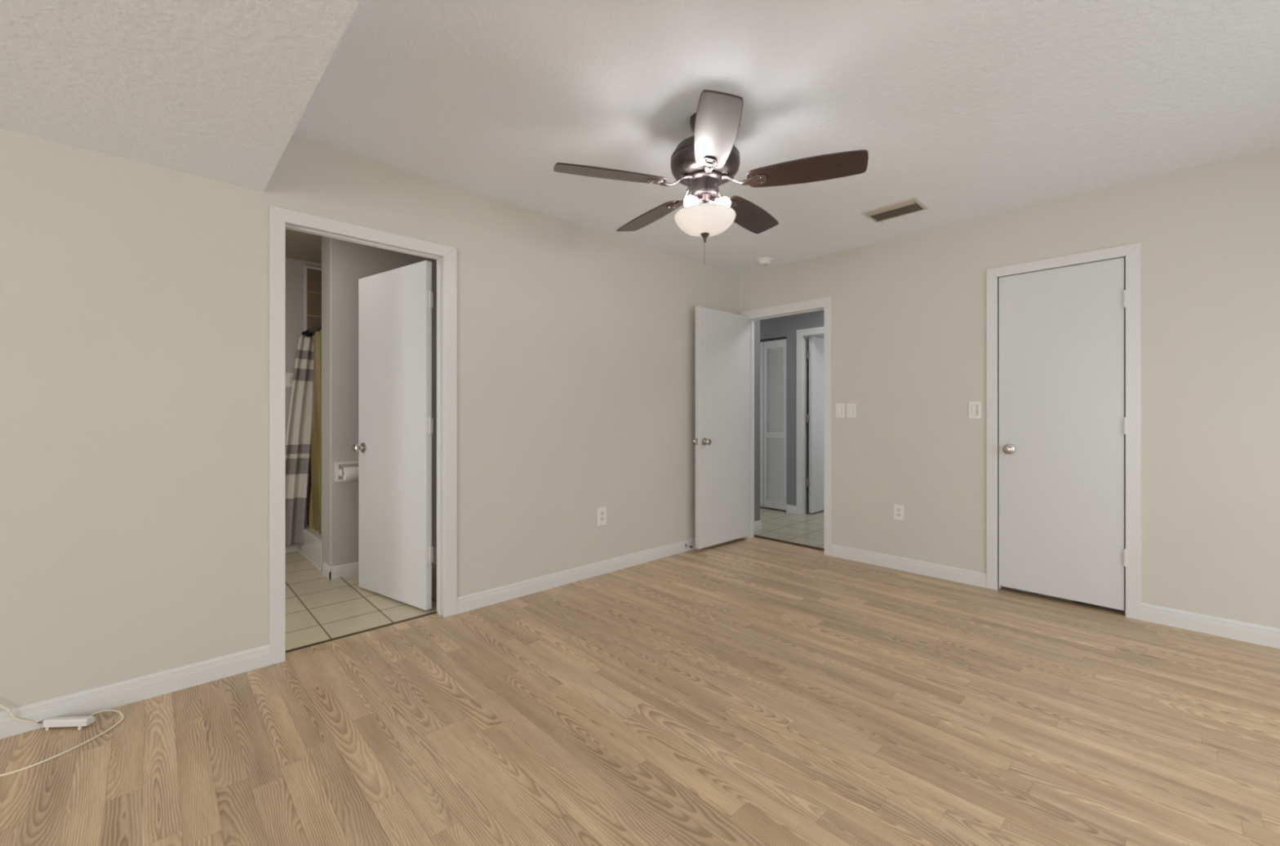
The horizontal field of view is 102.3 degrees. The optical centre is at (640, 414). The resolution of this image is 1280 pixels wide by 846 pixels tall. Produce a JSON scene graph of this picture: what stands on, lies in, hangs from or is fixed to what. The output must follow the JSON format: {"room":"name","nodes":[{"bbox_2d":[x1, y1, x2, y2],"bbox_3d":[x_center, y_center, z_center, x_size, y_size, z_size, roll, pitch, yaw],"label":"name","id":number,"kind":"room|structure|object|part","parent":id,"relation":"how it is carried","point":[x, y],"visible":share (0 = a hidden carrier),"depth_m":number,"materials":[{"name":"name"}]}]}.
{"room":"empty bedroom","nodes":[
{"label":"empty bedroom","id":0,"kind":"room"},
{"bbox_2d":[0,0,359,191],"bbox_3d":[-1.927,-1.157,-0.908,4.782,0.296,4.400,0,0,-44],"label":"ceiling","id":1,"kind":"structure","parent":0,"point":[215,90],"depth_m":1.53,"materials":[{"name":"white paint"}]},
{"bbox_2d":[285,257,321,435],"bbox_3d":[-2.897,-0.086,4.411,3.300,2.440,0.150,0,0,-44],"label":"wall","id":2,"kind":"structure","parent":0,"point":[294,267],"depth_m":4.30,"materials":[{"name":"grey paint"}]},
{"bbox_2d":[285,372,293,386],"bbox_3d":[-2.930,-0.293,4.269,0.115,0.120,0.010,0,0,-44],"label":"light switch","id":3,"kind":"object","parent":2,"relation":"attached to","point":[289,375],"visible":0.29,"depth_m":4.28,"materials":[{"name":"white plastic"}]},
{"bbox_2d":[285,543,299,552],"bbox_3d":[-3.416,1.093,3.806,1.515,0.083,0.012,0,0,-44],"label":"baseboard","id":4,"kind":"structure","parent":2,"relation":"attached to","point":[295,547],"depth_m":4.29,"materials":[{"name":"white paint"}]},
{"bbox_2d":[306,267,321,524],"bbox_3d":[-2.281,-0.081,4.358,0.780,2.330,0.775,0,0,-44],"label":"wall","id":5,"kind":"structure","parent":0,"point":[313,276],"depth_m":4.39,"materials":[{"name":"beige tile"}]},
{"bbox_2d":[299,524,321,567],"bbox_3d":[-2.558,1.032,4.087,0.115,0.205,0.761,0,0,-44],"label":"bathtub","id":6,"kind":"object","parent":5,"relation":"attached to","point":[312,546],"depth_m":4.00,"materials":[{"name":"white ceramic"}]},
{"bbox_2d":[303,265,321,525],"bbox_3d":[-2.555,-0.166,4.623,0.792,2.200,0.012,0,0,-44],"label":"trim","id":7,"kind":"structure","parent":5,"relation":"attached to","point":[305,267],"depth_m":4.35,"materials":[{"name":"white ceramic"}]},
{"bbox_2d":[321,235,436,570],"bbox_3d":[-1.671,-0.086,4.220,1.585,2.440,0.265,0,0,-44],"label":"wall","id":8,"kind":"structure","parent":0,"point":[344,263],"depth_m":3.66,"materials":[{"name":"grey paint"}]},
{"bbox_2d":[297,547,321,570],"bbox_3d":[-2.599,1.123,4.036,0.014,0.022,0.777,0,0,-44],"label":"trim","id":9,"kind":"structure","parent":8,"relation":"attached to","point":[300,550],"depth_m":3.98,"materials":[{"name":"white wood"}]},
{"bbox_2d":[301,324,321,335],"bbox_3d":[-2.572,-0.680,4.076,0.052,0.051,0.770,0,0,-44],"label":"shower curtain rod","id":10,"kind":"object","parent":8,"relation":"attached to","point":[318,326],"visible":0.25,"depth_m":4.09,"materials":[{"name":"black metal"}]},
{"bbox_2d":[285,329,313,546],"bbox_3d":[-2.812,0.179,4.216,0.315,1.762,0.090,0,0,-44],"label":"shower curtain","id":11,"kind":"object","parent":10,"relation":"hanging from","point":[298,437],"visible":0.8,"depth_m":4.23,"materials":[{"name":"fabric"}]},
{"bbox_2d":[309,328,321,537],"bbox_3d":[-2.506,0.144,4.035,0.060,1.600,0.593,0,0,-44],"label":"liner","id":12,"kind":"object","parent":10,"relation":"hanging from","point":[315,505],"visible":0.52,"depth_m":4.07,"materials":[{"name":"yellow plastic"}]},
{"bbox_2d":[322,561,330,578],"bbox_3d":[-2.213,1.093,3.631,0.012,0.083,0.182,0,0,-44],"label":"baseboard","id":13,"kind":"structure","parent":8,"relation":"attached to","point":[326,571],"depth_m":3.62,"materials":[{"name":"white paint"}]},
{"bbox_2d":[335,460,358,482],"bbox_3d":[-2.045,0.398,3.651,0.204,0.140,0.045,0,0,-44],"label":"toilet paper holder","id":14,"kind":"object","parent":8,"relation":"attached to","point":[340,466],"visible":0.48,"depth_m":3.62,"materials":[{"name":"white ceramic"}]},
{"bbox_2d":[342,466,358,479],"bbox_3d":[-2.021,0.408,3.626,0.116,0.092,0.092,0,0,-44],"label":"toilet paper roll","id":15,"kind":"object","parent":14,"relation":"hanging from","point":[349,473],"visible":0.59,"depth_m":3.59,"materials":[{"name":"white paper"}]},
{"bbox_2d":[328,547,436,578],"bbox_3d":[-1.579,1.093,4.116,1.595,0.083,0.012,0,0,-44],"label":"baseboard","id":16,"kind":"structure","parent":8,"relation":"attached to","point":[344,570],"depth_m":3.63,"materials":[{"name":"white paint"}]},
{"bbox_2d":[0,128,759,711],"bbox_3d":[-2.037,-0.086,2.104,8.770,2.440,0.120,0,0,-44],"label":"wall","id":17,"kind":"structure","parent":0,"point":[135,295],"depth_m":2.24,"materials":[{"name":"beige paint"}]},
{"bbox_2d":[0,644,269,738],"bbox_3d":[-3.430,1.089,0.690,4.803,0.092,0.012,0,0,-44],"label":"baseboard","id":18,"kind":"structure","parent":17,"relation":"attached to","point":[89,701],"depth_m":2.03,"materials":[{"name":"white paint"}]},
{"bbox_2d":[285,611,436,652],"bbox_3d":[-1.446,1.133,2.711,0.740,0.004,0.020,0,0,-44],"label":"threshold","id":19,"kind":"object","parent":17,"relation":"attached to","point":[433,612],"depth_m":2.68,"materials":[{"name":"brown wood"}]},
{"bbox_2d":[269,204,457,665],"bbox_3d":[-1.407,0.090,2.682,0.874,2.088,0.120,0,0,-44],"label":"door frame","id":20,"kind":"structure","parent":17,"relation":"attached to","point":[281,219],"depth_m":2.56,"materials":[{"name":"white paint"}]},
{"bbox_2d":[351,260,432,609],"bbox_3d":[-1.525,0.116,3.174,0.761,2.006,0.172,0,0,34],"label":"door","id":21,"kind":"structure","parent":17,"relation":"in","point":[394,446],"depth_m":3.13,"materials":[{"name":"white paint"}]},
{"bbox_3d":[-1.810,0.209,3.302,0.066,0.066,0.067,0,0,34],"label":"knob","id":22,"kind":"part","parent":21,"relation":"part of","materials":[{"name":"silver metal"}]},
{"bbox_2d":[457,537,695,613],"bbox_3d":[-0.067,1.089,3.883,2.723,0.092,0.012,0,0,-44],"label":"baseboard","id":23,"kind":"structure","parent":17,"relation":"attached to","point":[476,600],"depth_m":3.45,"materials":[{"name":"white paint"}]},
{"bbox_2d":[596,506,606,525],"bbox_3d":[-0.279,0.722,3.685,0.084,0.128,0.008,0,0,-44],"label":"wall outlet","id":24,"kind":"object","parent":17,"relation":"attached to","point":[601,511],"visible":1,"depth_m":3.68,"materials":[{"name":"white plastic"}]},
{"bbox_2d":[754,520,760,530],"bbox_3d":[1.082,1.085,4.991,0.270,0.100,0.012,0,0,-44],"label":"baseboard","id":25,"kind":"structure","parent":17,"relation":"attached to","point":[757,523],"depth_m":5.04,"materials":[{"name":"white paint"}]},
{"bbox_2d":[0,506,1279,845],"bbox_3d":[-0.245,1.159,2.344,11.700,0.072,6.800,0,0,-44],"label":"floor","id":26,"kind":"structure","parent":0,"point":[753,691],"depth_m":1.87,"materials":[{"name":"brown wood"}]},
{"bbox_2d":[0,709,124,776],"bbox_3d":[-2.110,1.123,1.721,0.542,0.023,0.298,0,0,-44],"label":"coaxial cable","id":27,"kind":"object","parent":26,"relation":"on","point":[104,710],"visible":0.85,"depth_m":1.76,"materials":[{"name":"beige plastic"}]},
{"bbox_2d":[37,715,94,730],"bbox_3d":[-2.097,1.117,1.874,0.182,0.036,0.036,0,0,-4],"label":"splitter","id":28,"kind":"object","parent":26,"relation":"on","point":[75,721],"visible":1,"depth_m":1.86,"materials":[{"name":"white plastic"}]},
{"bbox_2d":[0,703,35,722],"bbox_3d":[-2.273,0.974,1.781,0.249,0.283,0.020,0,0,-43],"label":"coaxial cable","id":29,"kind":"object","parent":28,"relation":"attached to","point":[11,713],"visible":1,"depth_m":1.82,"materials":[{"name":"beige plastic"}]},
{"bbox_2d":[753,534,824,551],"bbox_3d":[1.319,1.127,4.546,0.024,0.016,0.750,0,0,-44],"label":"trim","id":30,"kind":"structure","parent":26,"relation":"on","point":[754,535],"depth_m":4.54,"materials":[{"name":"brown wood"}]},
{"bbox_2d":[285,0,1279,275],"bbox_3d":[-1.405,-1.345,1.242,8.500,0.080,6.800,0,0,-44],"label":"ceiling","id":31,"kind":"structure","parent":0,"point":[968,110],"depth_m":2.14,"materials":[{"name":"white paint"}]},
{"bbox_2d":[553,89,868,242],"bbox_3d":[0.286,-0.984,2.309,1.263,0.643,1.268,0,0,-44],"label":"ceiling fan","id":32,"kind":"object","parent":31,"relation":"hanging from","point":[707,160],"visible":1,"depth_m":2.17,"materials":[{"name":"brown wood"}]},
{"bbox_3d":[-0.125,-1.008,2.160,0.474,0.007,0.154,0,12,-16],"label":"blade","id":33,"kind":"part","parent":32,"relation":"part of","materials":[{"name":"brown wood"}]},
{"bbox_3d":[0.047,-1.008,2.627,0.154,0.007,0.474,-15,8,-33],"label":"blade","id":34,"kind":"part","parent":32,"relation":"part of","materials":[{"name":"brown wood"}]},
{"bbox_3d":[0.122,-1.018,2.227,0.196,0.057,0.058,0,13,-16],"label":"blade arm","id":35,"kind":"part","parent":32,"relation":"part of","materials":[{"name":"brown metal"}]},
{"bbox_3d":[0.187,-1.018,2.413,0.058,0.057,0.196,-15,8,-33],"label":"blade arm","id":36,"kind":"part","parent":32,"relation":"part of","materials":[{"name":"silver metal"}]},
{"bbox_3d":[0.216,-0.918,2.229,0.067,0.053,0.053,0,0,-44],"label":"light bulb","id":37,"kind":"part","parent":32,"relation":"part of","materials":[{"name":"white glass"}]},
{"bbox_2d":[695,196,703,204],"bbox_3d":[0.253,-0.935,2.254,0.042,0.040,0.033,0,0,-35],"label":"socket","id":38,"kind":"object","parent":32,"relation":"attached to","point":[698,199],"depth_m":2.24,"materials":[{"name":"white metal"}]},
{"bbox_3d":[0.282,-0.882,2.275,0.092,0.163,0.092,0,0,-44],"label":"lamp stem","id":39,"kind":"part","parent":32,"relation":"part of","materials":[{"name":"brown metal"}]},
{"bbox_3d":[0.282,-0.841,2.275,0.269,0.084,0.269,0,0,-44],"label":"lamp shade","id":40,"kind":"part","parent":32,"relation":"part of","materials":[{"name":"white glass"}]},
{"bbox_3d":[0.278,-1.018,2.107,0.058,0.057,0.196,13,0,2],"label":"blade arm","id":41,"kind":"part","parent":32,"relation":"part of","materials":[{"name":"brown metal"}]},
{"bbox_2d":[707,197,717,203],"bbox_3d":[0.315,-0.935,2.260,0.042,0.040,0.033,0,0,24],"label":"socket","id":42,"kind":"object","parent":32,"relation":"attached to","point":[710,200],"depth_m":2.25,"materials":[{"name":"white metal"}]},
{"bbox_3d":[0.266,-1.008,1.852,0.154,0.007,0.474,13,0,2],"label":"blade","id":43,"kind":"part","parent":32,"relation":"part of","materials":[{"name":"brown wood"}]},
{"bbox_3d":[0.358,-0.918,2.243,0.052,0.053,0.066,0,0,-44],"label":"light bulb","id":44,"kind":"part","parent":32,"relation":"part of","materials":[{"name":"white glass"}]},
{"bbox_3d":[0.385,-1.018,2.408,0.058,0.057,0.196,-16,-10,37],"label":"blade arm","id":45,"kind":"part","parent":32,"relation":"part of","materials":[{"name":"brown metal"}]},
{"bbox_3d":[0.441,-1.018,2.219,0.196,0.057,0.058,0,-12,20],"label":"blade arm","id":46,"kind":"part","parent":32,"relation":"part of","materials":[{"name":"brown metal"}]},
{"bbox_3d":[0.544,-1.008,2.608,0.154,0.007,0.474,-16,-10,37],"label":"blade","id":47,"kind":"part","parent":32,"relation":"part of","materials":[{"name":"brown wood"}]},
{"bbox_3d":[0.679,-1.008,2.129,0.474,0.007,0.154,0,-13,20],"label":"blade","id":48,"kind":"part","parent":32,"relation":"part of","materials":[{"name":"brown wood"}]},
{"bbox_2d":[755,257,773,266],"bbox_3d":[1.038,-1.282,4.340,0.136,0.046,0.136,0,0,-44],"label":"smoke detector","id":49,"kind":"object","parent":31,"relation":"attached to","point":[765,261],"visible":1,"depth_m":4.30,"materials":[{"name":"white plastic"}]},
{"bbox_2d":[861,197,928,223],"bbox_3d":[1.615,-1.294,3.286,0.232,0.022,0.321,0,0,-44],"label":"ceiling vent","id":50,"kind":"object","parent":31,"relation":"in","point":[910,206],"visible":1,"depth_m":3.27,"materials":[{"name":"metal"}]},
{"bbox_2d":[760,310,824,506],"bbox_3d":[1.958,-0.086,5.746,0.100,2.440,4.700,0,0,-44],"label":"wall","id":51,"kind":"structure","parent":0,"point":[784,326],"depth_m":5.92,"materials":[{"name":"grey paint"}]},
{"bbox_2d":[760,336,786,510],"bbox_3d":[1.481,0.098,6.210,0.024,2.014,0.630,0,0,-44],"label":"door","id":52,"kind":"structure","parent":51,"relation":"in","point":[772,387],"depth_m":6.12,"materials":[{"name":"white paint"}]},
{"bbox_3d":[1.373,0.111,6.325,0.024,1.988,0.310,0,0,-44],"label":"panel","id":53,"kind":"part","parent":52,"relation":"part of","materials":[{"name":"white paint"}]},
{"bbox_2d":[786,504,796,513],"bbox_3d":[1.726,1.085,5.908,0.012,0.100,0.131,0,0,-44],"label":"baseboard","id":54,"kind":"structure","parent":51,"relation":"attached to","point":[789,508],"depth_m":5.90,"materials":[{"name":"white paint"}]},
{"bbox_2d":[796,326,824,514],"bbox_3d":[2.138,0.078,5.545,0.115,2.089,0.962,0,0,-44],"label":"door frame","id":55,"kind":"structure","parent":51,"relation":"attached to","point":[802,335],"depth_m":5.83,"materials":[{"name":"white paint"}]},
{"bbox_2d":[807,336,824,512],"bbox_3d":[2.179,0.108,6.039,0.715,1.992,0.104,0,0,-42],"label":"door","id":56,"kind":"structure","parent":51,"relation":"in","point":[815,353],"depth_m":5.87,"materials":[{"name":"white paint"}]},
{"bbox_2d":[760,334,824,511],"bbox_3d":[1.733,-0.086,6.463,0.560,2.440,0.950,0,0,-44],"label":"wall","id":57,"kind":"structure","parent":0,"point":[822,336],"depth_m":6.01,"materials":[{"name":"paint"}]},
{"bbox_2d":[738,146,1279,628],"bbox_3d":[2.431,-0.086,3.302,0.100,2.440,4.505,0,0,-44],"label":"wall","id":58,"kind":"structure","parent":0,"point":[908,312],"depth_m":2.87,"materials":[{"name":"beige paint"}]},
{"bbox_2d":[693,306,749,548],"bbox_3d":[0.722,0.102,4.500,0.722,2.004,0.174,0,0,-43],"label":"door","id":59,"kind":"structure","parent":58,"relation":"in","point":[722,439],"depth_m":4.44,"materials":[{"name":"white paint"}]},
{"bbox_3d":[0.545,0.220,4.265,0.066,0.066,0.067,0,0,-43],"label":"knob","id":60,"kind":"part","parent":59,"relation":"part of","materials":[{"name":"silver metal"}]},
{"bbox_2d":[740,296,831,555],"bbox_3d":[1.270,0.088,4.514,0.115,2.093,0.878,0,0,-44],"label":"door frame","id":61,"kind":"structure","parent":58,"relation":"attached to","point":[824,304],"depth_m":4.29,"materials":[{"name":"white paint"}]},
{"bbox_2d":[835,403,844,417],"bbox_3d":[1.587,-0.036,4.111,0.011,0.114,0.072,0,0,-44],"label":"light switch","id":62,"kind":"object","parent":58,"relation":"attached to","point":[840,407],"visible":1,"depth_m":4.11,"materials":[{"name":"white plastic"}]},
{"bbox_2d":[846,403,855,417],"bbox_3d":[1.649,-0.036,4.045,0.011,0.114,0.072,0,0,-44],"label":"light switch","id":63,"kind":"object","parent":58,"relation":"attached to","point":[851,407],"visible":1,"depth_m":4.04,"materials":[{"name":"white plastic"}]},
{"bbox_2d":[893,504,903,519],"bbox_3d":[1.894,0.715,3.789,0.008,0.110,0.070,0,0,-44],"label":"wall outlet","id":64,"kind":"object","parent":58,"relation":"attached to","point":[898,508],"visible":1,"depth_m":3.79,"materials":[{"name":"white plastic"}]},
{"bbox_2d":[831,543,986,587],"bbox_3d":[1.905,1.087,3.775,0.012,0.095,1.067,0,0,-44],"label":"baseboard","id":65,"kind":"structure","parent":58,"relation":"attached to","point":[975,578],"depth_m":3.71,"materials":[{"name":"white paint"}]},
{"bbox_2d":[968,401,981,418],"bbox_3d":[2.225,-0.034,3.438,0.011,0.114,0.072,0,0,-44],"label":"light switch","id":66,"kind":"object","parent":58,"relation":"attached to","point":[975,407],"visible":1,"depth_m":3.43,"materials":[{"name":"white plastic"}]},
{"bbox_2d":[998,257,1127,610],"bbox_3d":[2.517,0.106,3.114,0.105,1.994,0.612,0,0,-44],"label":"door","id":67,"kind":"structure","parent":58,"relation":"in","point":[1063,420],"depth_m":3.10,"materials":[{"name":"white paint"}]},
{"bbox_3d":[2.335,0.217,3.278,0.067,0.066,0.066,0,0,-44],"label":"knob","id":68,"kind":"part","parent":67,"relation":"part of","materials":[{"name":"silver metal"}]},
{"bbox_2d":[986,242,1141,619],"bbox_3d":[2.558,0.089,3.157,0.115,2.090,0.728,0,0,-44],"label":"door frame","id":69,"kind":"structure","parent":58,"relation":"attached to","point":[1131,253],"depth_m":2.90,"materials":[{"name":"white paint"}]},
{"bbox_2d":[1141,602,1279,648],"bbox_3d":[3.357,1.087,2.245,0.012,0.095,1.696,0,0,-44],"label":"baseboard","id":70,"kind":"structure","parent":58,"relation":"attached to","point":[1268,636],"depth_m":2.66,"materials":[{"name":"white paint"}]},
{"bbox_2d":[1072,600,1124,610],"bbox_3d":[1.112,-0.086,4.763,0.024,2.440,4.960,0,0,-44],"label":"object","id":71,"kind":"structure","parent":0,"point":[1073,600],"depth_m":3.06,"materials":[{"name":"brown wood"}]}
]}

